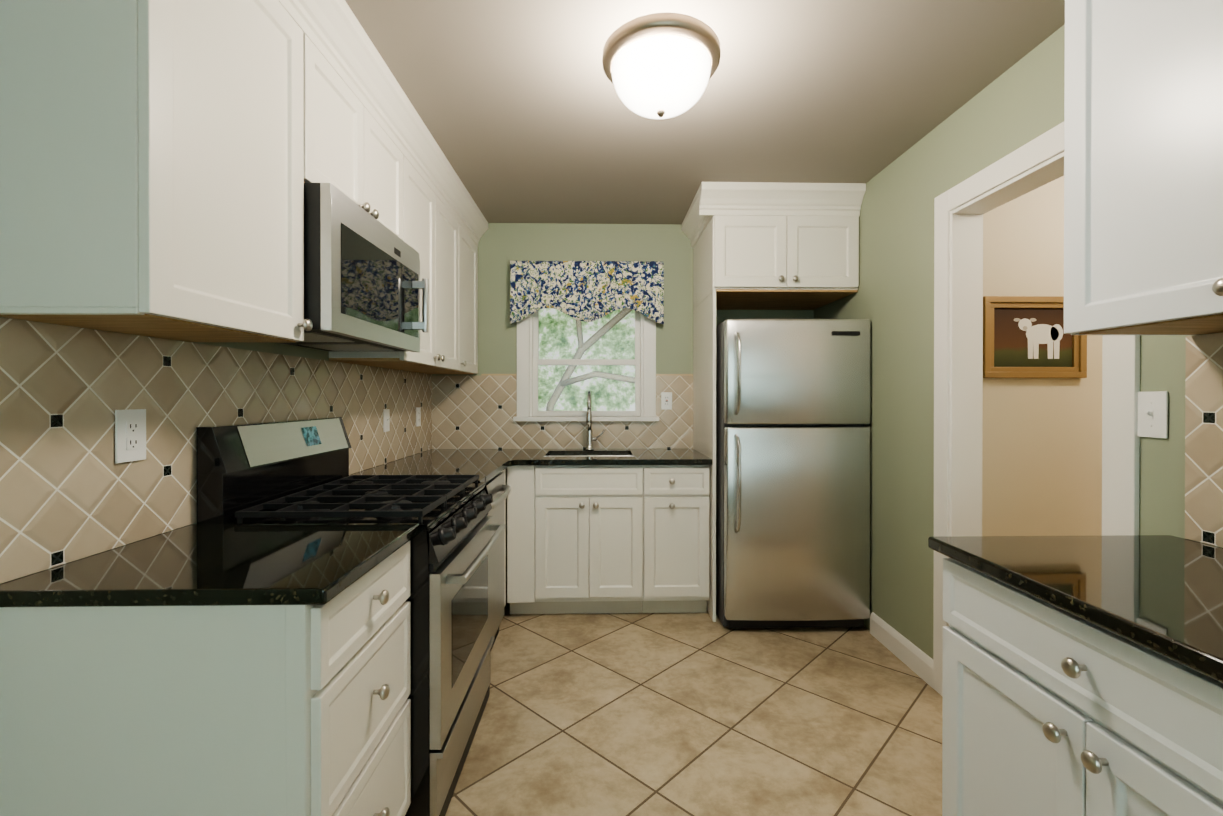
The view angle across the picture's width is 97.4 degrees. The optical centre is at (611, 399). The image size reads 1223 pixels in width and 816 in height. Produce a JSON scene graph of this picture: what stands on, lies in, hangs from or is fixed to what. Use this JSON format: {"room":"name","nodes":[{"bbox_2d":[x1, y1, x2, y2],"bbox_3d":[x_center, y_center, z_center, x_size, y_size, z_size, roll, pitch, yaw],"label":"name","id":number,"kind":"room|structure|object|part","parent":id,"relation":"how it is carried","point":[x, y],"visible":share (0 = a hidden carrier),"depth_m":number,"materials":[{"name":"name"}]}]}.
{"room":"kitchen","nodes":[
{"label":"kitchen","id":0,"kind":"room"},
{"bbox_2d":[1,317,417,583],"bbox_3d":[-1.225,0.044,0.946,0.120,2.455,5.640,0,0,-1],"label":"wall","id":1,"kind":"structure","parent":0,"point":[282,349],"depth_m":1.88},
{"bbox_2d":[0,0,311,342],"bbox_3d":[-1.012,-0.614,1.241,0.315,0.891,0.525,0,0,-1],"label":"upper cabinet","id":2,"kind":"object","parent":1,"relation":"attached to","point":[162,162],"depth_m":1.02,"materials":[{"name":"white wood"}]},
{"bbox_2d":[0,317,431,583],"bbox_3d":[-1.190,0.092,2.309,0.008,0.505,2.662,0,0,-1],"label":"backsplash","id":3,"kind":"structure","parent":1,"relation":"attached to","point":[71,490],"depth_m":1.30,"materials":[{"name":"beige tile"}]},
{"bbox_2d":[115,409,145,462],"bbox_3d":[-1.158,0.088,1.297,0.008,0.125,0.080,0,0,-1],"label":"electrical outlet","id":4,"kind":"object","parent":3,"relation":"attached to","point":[130,434],"visible":1,"depth_m":1.29,"materials":[{"name":"white plastic"}]},
{"bbox_2d":[383,409,389,431],"bbox_3d":[-1.187,0.113,2.848,0.017,0.118,0.073,0,0,-1],"label":"light switch","id":5,"kind":"object","parent":3,"relation":"attached to","point":[386,420],"visible":1,"depth_m":2.84,"materials":[{"name":"white plastic"}]},
{"bbox_2d":[416,407,420,426],"bbox_3d":[-1.202,0.111,3.348,0.008,0.118,0.073,0,0,-1],"label":"electrical outlet","id":6,"kind":"object","parent":3,"relation":"attached to","point":[418,416],"visible":1,"depth_m":3.34,"materials":[{"name":"white plastic"}]},
{"bbox_2d":[312,20,407,243],"bbox_3d":[-1.026,-0.847,1.882,0.315,0.432,0.756,0,0,-1],"label":"upper cabinet","id":7,"kind":"object","parent":1,"relation":"attached to","point":[356,149],"depth_m":1.82,"materials":[{"name":"white wood"}]},
{"bbox_2d":[276,183,428,351],"bbox_3d":[-0.958,-0.403,1.885,0.443,0.417,0.748,0,0,-1],"label":"over-the-range microwave","id":8,"kind":"object","parent":7,"relation":"attached to","point":[363,284],"visible":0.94,"depth_m":1.70,"materials":[{"name":"silver metal"}]},
{"bbox_2d":[329,148,463,371],"bbox_3d":[-1.044,-0.621,2.706,0.315,0.891,0.886,0,0,-1],"label":"upper cabinet","id":9,"kind":"object","parent":1,"relation":"attached to","point":[433,220],"depth_m":2.70,"materials":[{"name":"white wood"}]},
{"bbox_2d":[424,216,479,373],"bbox_3d":[-1.058,-0.624,3.397,0.315,0.891,0.497,0,0,-1],"label":"upper cabinet","id":10,"kind":"object","parent":1,"relation":"attached to","point":[469,241],"depth_m":3.45,"materials":[{"name":"white wood"}]},
{"bbox_2d":[432,223,813,583],"bbox_3d":[0.143,0.032,3.736,2.735,2.455,0.120,0,0,-1],"label":"wall","id":11,"kind":"structure","parent":0,"point":[501,246],"depth_m":3.67,"materials":[{"name":"green paint"}]},
{"bbox_2d":[432,374,692,448],"bbox_3d":[-0.328,0.084,3.661,1.774,0.510,0.010,0,0,-1],"label":"backsplash","id":12,"kind":"structure","parent":11,"relation":"attached to","point":[474,412],"depth_m":3.65,"materials":[{"name":"beige tile"}]},
{"bbox_2d":[661,392,671,409],"bbox_3d":[0.376,0.012,3.666,0.073,0.118,0.009,0,0,-1],"label":"outlet","id":13,"kind":"object","parent":12,"relation":"attached to","point":[666,400],"visible":1,"depth_m":3.67,"materials":[{"name":"white plastic"}]},
{"bbox_2d":[513,310,658,420],"bbox_3d":[-0.171,-0.388,3.703,0.985,1.075,0.170,0,0,-1],"label":"window","id":14,"kind":"structure","parent":11,"relation":"in","point":[529,361],"depth_m":3.66,"materials":[{"name":"white wood"}]},
{"bbox_2d":[510,261,663,323],"bbox_3d":[-0.162,-0.710,3.609,1.021,0.419,0.111,0,0,-1],"label":"valance curtain","id":15,"kind":"object","parent":14,"relation":"hanging from","point":[588,291],"visible":1,"depth_m":3.57,"materials":[{"name":"fabric"}]},
{"bbox_2d":[682,182,865,309],"bbox_3d":[0.942,-0.902,3.322,0.911,0.582,0.730,0,0,-1],"label":"upper cabinet","id":16,"kind":"object","parent":11,"relation":"attached to","point":[772,246],"visible":0.96,"depth_m":3.03,"materials":[{"name":"white wood"}]},
{"bbox_2d":[445,584,942,815],"bbox_3d":[1.052,1.296,1.001,4.675,0.050,5.640,0,0,-1],"label":"floor","id":17,"kind":"structure","parent":0,"point":[650,714],"depth_m":2.09,"materials":[{"name":"tile"}]},
{"bbox_2d":[0,541,410,815],"bbox_3d":[-0.847,0.827,1.257,0.644,0.885,0.507,0,0,-1],"label":"base cabinet","id":18,"kind":"object","parent":17,"relation":"on","point":[270,710],"visible":0.94,"depth_m":1.01,"materials":[{"name":"white wood"}]},
{"bbox_2d":[0,523,419,606],"bbox_3d":[-0.852,0.365,1.248,0.635,0.031,0.524,0,0,-1],"label":"countertop","id":19,"kind":"structure","parent":18,"relation":"on","point":[245,564],"depth_m":1.11,"materials":[{"name":"stone"}]},
{"bbox_2d":[196,417,505,815],"bbox_3d":[-0.798,0.672,1.893,0.746,1.190,0.756,0,0,-1],"label":"range","id":20,"kind":"object","parent":17,"relation":"on","point":[287,472],"visible":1,"depth_m":1.66,"materials":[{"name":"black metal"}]},
{"bbox_2d":[486,472,510,650],"bbox_3d":[-0.836,0.821,2.580,0.664,0.863,0.610,0,0,-1],"label":"dishwasher","id":21,"kind":"object","parent":17,"relation":"on","point":[498,489],"visible":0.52,"depth_m":2.70,"materials":[{"name":"grey"}]},
{"bbox_2d":[501,468,505,606],"bbox_3d":[-0.901,0.820,2.957,0.610,0.885,0.140,0,0,-1],"label":"filler panel","id":22,"kind":"object","parent":17,"relation":"on","point":[504,470],"visible":0.1,"depth_m":3.00,"materials":[{"name":"white wood"}]},
{"bbox_2d":[507,455,642,613],"bbox_3d":[-0.213,0.817,3.348,0.776,0.888,0.644,0,0,-1],"label":"base cabinet","id":23,"kind":"object","parent":17,"relation":"on","point":[574,539],"visible":0.92,"depth_m":3.06,"materials":[{"name":"white wood"}]},
{"bbox_2d":[349,457,520,483],"bbox_3d":[-0.854,0.359,2.633,0.690,0.031,0.720,0,0,-1],"label":"countertop","id":24,"kind":"structure","parent":23,"relation":"on","point":[486,465],"depth_m":2.74,"materials":[{"name":"stone"}]},
{"bbox_2d":[421,449,524,452],"bbox_3d":[-0.884,0.356,3.337,0.660,0.031,0.330,0,0,-1],"label":"countertop","id":25,"kind":"structure","parent":23,"relation":"on","point":[432,450],"depth_m":3.49,"materials":[{"name":"stone"}]},
{"bbox_2d":[408,449,711,464],"bbox_3d":[-0.324,0.356,3.335,1.780,0.031,0.661,0,0,-1],"label":"countertop","id":26,"kind":"structure","parent":23,"relation":"on","point":[531,456],"depth_m":3.20,"materials":[{"name":"stone"}]},
{"bbox_2d":[585,390,604,449],"bbox_3d":[-0.107,0.141,3.518,0.135,0.396,0.218,0,0,-1],"label":"faucet","id":27,"kind":"object","parent":26,"relation":"on","point":[590,440],"visible":1,"depth_m":3.57,"materials":[{"name":"silver metal"}]},
{"bbox_2d":[642,465,708,612],"bbox_3d":[0.368,0.818,3.360,0.382,0.885,0.644,0,0,-1],"label":"base cabinet","id":28,"kind":"object","parent":17,"relation":"on","point":[675,538],"visible":0.98,"depth_m":3.08,"materials":[{"name":"white wood"}]},
{"bbox_2d":[693,291,715,621],"bbox_3d":[0.575,0.325,3.361,0.019,1.869,0.648,0,0,-1],"label":"panel","id":29,"kind":"object","parent":17,"relation":"on","point":[704,376],"visible":0.67,"depth_m":3.16,"materials":[{"name":"white wood"}]},
{"bbox_2d":[716,319,870,627],"bbox_3d":[0.998,0.408,3.230,0.782,1.677,0.873,0,0,-1],"label":"refrigerator","id":30,"kind":"object","parent":17,"relation":"on","point":[721,425],"depth_m":2.87,"materials":[{"name":"grey metal"}]},
{"bbox_3d":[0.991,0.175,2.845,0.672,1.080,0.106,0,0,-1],"label":"refrigerator handle","id":31,"kind":"part","parent":30,"relation":"part of","materials":[{"name":"silver metal"}]},
{"bbox_3d":[1.005,0.379,2.906,0.782,1.617,0.080,0,0,-1],"label":"refrigerator door","id":32,"kind":"part","parent":30,"relation":"part of","materials":[{"name":"silver metal"}]},
{"bbox_2d":[942,558,1222,815],"bbox_3d":[1.143,0.829,0.960,0.610,0.884,0.801,0,0,-1],"label":"base cabinet","id":33,"kind":"object","parent":17,"relation":"on","point":[1049,709],"visible":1,"depth_m":0.99,"materials":[{"name":"white wood"}]},
{"bbox_2d":[928,535,1222,682],"bbox_3d":[1.150,0.370,0.139,0.634,0.031,2.480,0,0,-1],"label":"countertop","id":34,"kind":"structure","parent":33,"relation":"on","point":[1162,595],"depth_m":1.05,"materials":[{"name":"stone"}]},
{"bbox_2d":[345,0,1064,223],"bbox_3d":[1.052,-1.209,0.990,4.675,0.050,5.640,0,0,-1],"label":"ceiling","id":35,"kind":"structure","parent":0,"point":[525,114],"depth_m":2.07,"materials":[{"name":"paint"}]},
{"bbox_2d":[602,12,720,118],"bbox_3d":[0.163,-1.058,1.772,0.388,0.258,0.388,0,0,-1],"label":"ceiling light","id":36,"kind":"object","parent":35,"relation":"attached to","point":[669,75],"depth_m":1.66,"materials":[{"name":"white glass"}]},
{"bbox_3d":[0.163,-1.058,1.772,0.388,0.258,0.388,0,0,-1],"label":"metal ceiling light","id":37,"kind":"part","parent":36,"relation":"part of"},
{"bbox_2d":[814,24,1222,658],"bbox_3d":[1.511,0.044,0.945,0.120,2.455,5.520,0,0,-1],"label":"wall","id":38,"kind":"structure","parent":0,"point":[1014,106],"depth_m":2.47,"materials":[{"name":"green paint"}]},
{"bbox_2d":[870,612,932,687],"bbox_3d":[1.407,1.206,2.623,0.016,0.115,0.550,0,0,-1],"label":"baseboard","id":39,"kind":"structure","parent":38,"relation":"attached to","point":[912,656],"depth_m":2.58,"materials":[{"name":"white wood"}]},
{"bbox_2d":[933,122,1139,696],"bbox_3d":[1.490,0.197,1.906,0.152,2.140,0.880,0,0,-1],"label":"door frame","id":40,"kind":"structure","parent":38,"relation":"attached to","point":[962,208],"depth_m":2.24,"materials":[{"name":"white wood"}]},
{"bbox_2d":[1064,0,1222,334],"bbox_3d":[1.281,-0.614,1.125,0.329,0.891,0.405,0,0,-1],"label":"upper cabinet","id":41,"kind":"object","parent":38,"relation":"attached to","point":[1143,175],"visible":1,"depth_m":1.12,"materials":[{"name":"white wood"}]},
{"bbox_2d":[1137,391,1167,438],"bbox_3d":[1.430,0.041,1.427,0.017,0.122,0.076,0,0,-1],"label":"light switch","id":42,"kind":"object","parent":38,"relation":"attached to","point":[1152,414],"visible":1,"depth_m":1.42,"materials":[{"name":"white plastic"}]},
{"bbox_2d":[1185,333,1222,546],"bbox_3d":[1.465,0.101,0.124,0.008,0.505,2.440,0,0,-1],"label":"backsplash","id":43,"kind":"structure","parent":38,"relation":"attached to","point":[1204,441],"depth_m":1.30,"materials":[{"name":"beige tile"}]},
{"bbox_2d":[982,176,1102,535],"bbox_3d":[2.448,0.037,2.506,1.820,2.455,0.120,0,0,-1],"label":"wall","id":44,"kind":"structure","parent":0,"point":[1041,456],"depth_m":2.41,"materials":[{"name":"beige paint"}]},
{"bbox_2d":[983,296,1086,377],"bbox_3d":[1.899,-0.277,2.417,0.465,0.365,0.028,0,0,-1],"label":"framed picture","id":45,"kind":"object","parent":44,"relation":"attached to","point":[1025,337],"visible":0.77,"depth_m":2.42,"materials":[{"name":"wood"},{"name":"canvas"},{"name":"paint"}]},
{"label":"outside","id":46,"kind":"structure","parent":0,"visible":0},
{"bbox_2d":[538,308,634,410],"bbox_3d":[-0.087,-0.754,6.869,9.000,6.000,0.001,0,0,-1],"label":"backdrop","id":47,"kind":"structure","parent":46,"point":[578,401],"depth_m":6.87,"materials":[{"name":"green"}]},
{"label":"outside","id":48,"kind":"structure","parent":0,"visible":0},
{"bbox_2d":[546,308,634,410],"bbox_3d":[0.005,-0.348,5.376,1.694,2.816,0.667,0,0,-1],"label":"limbs","id":49,"kind":"object","parent":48,"point":[604,330],"depth_m":5.39,"materials":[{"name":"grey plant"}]}
]}

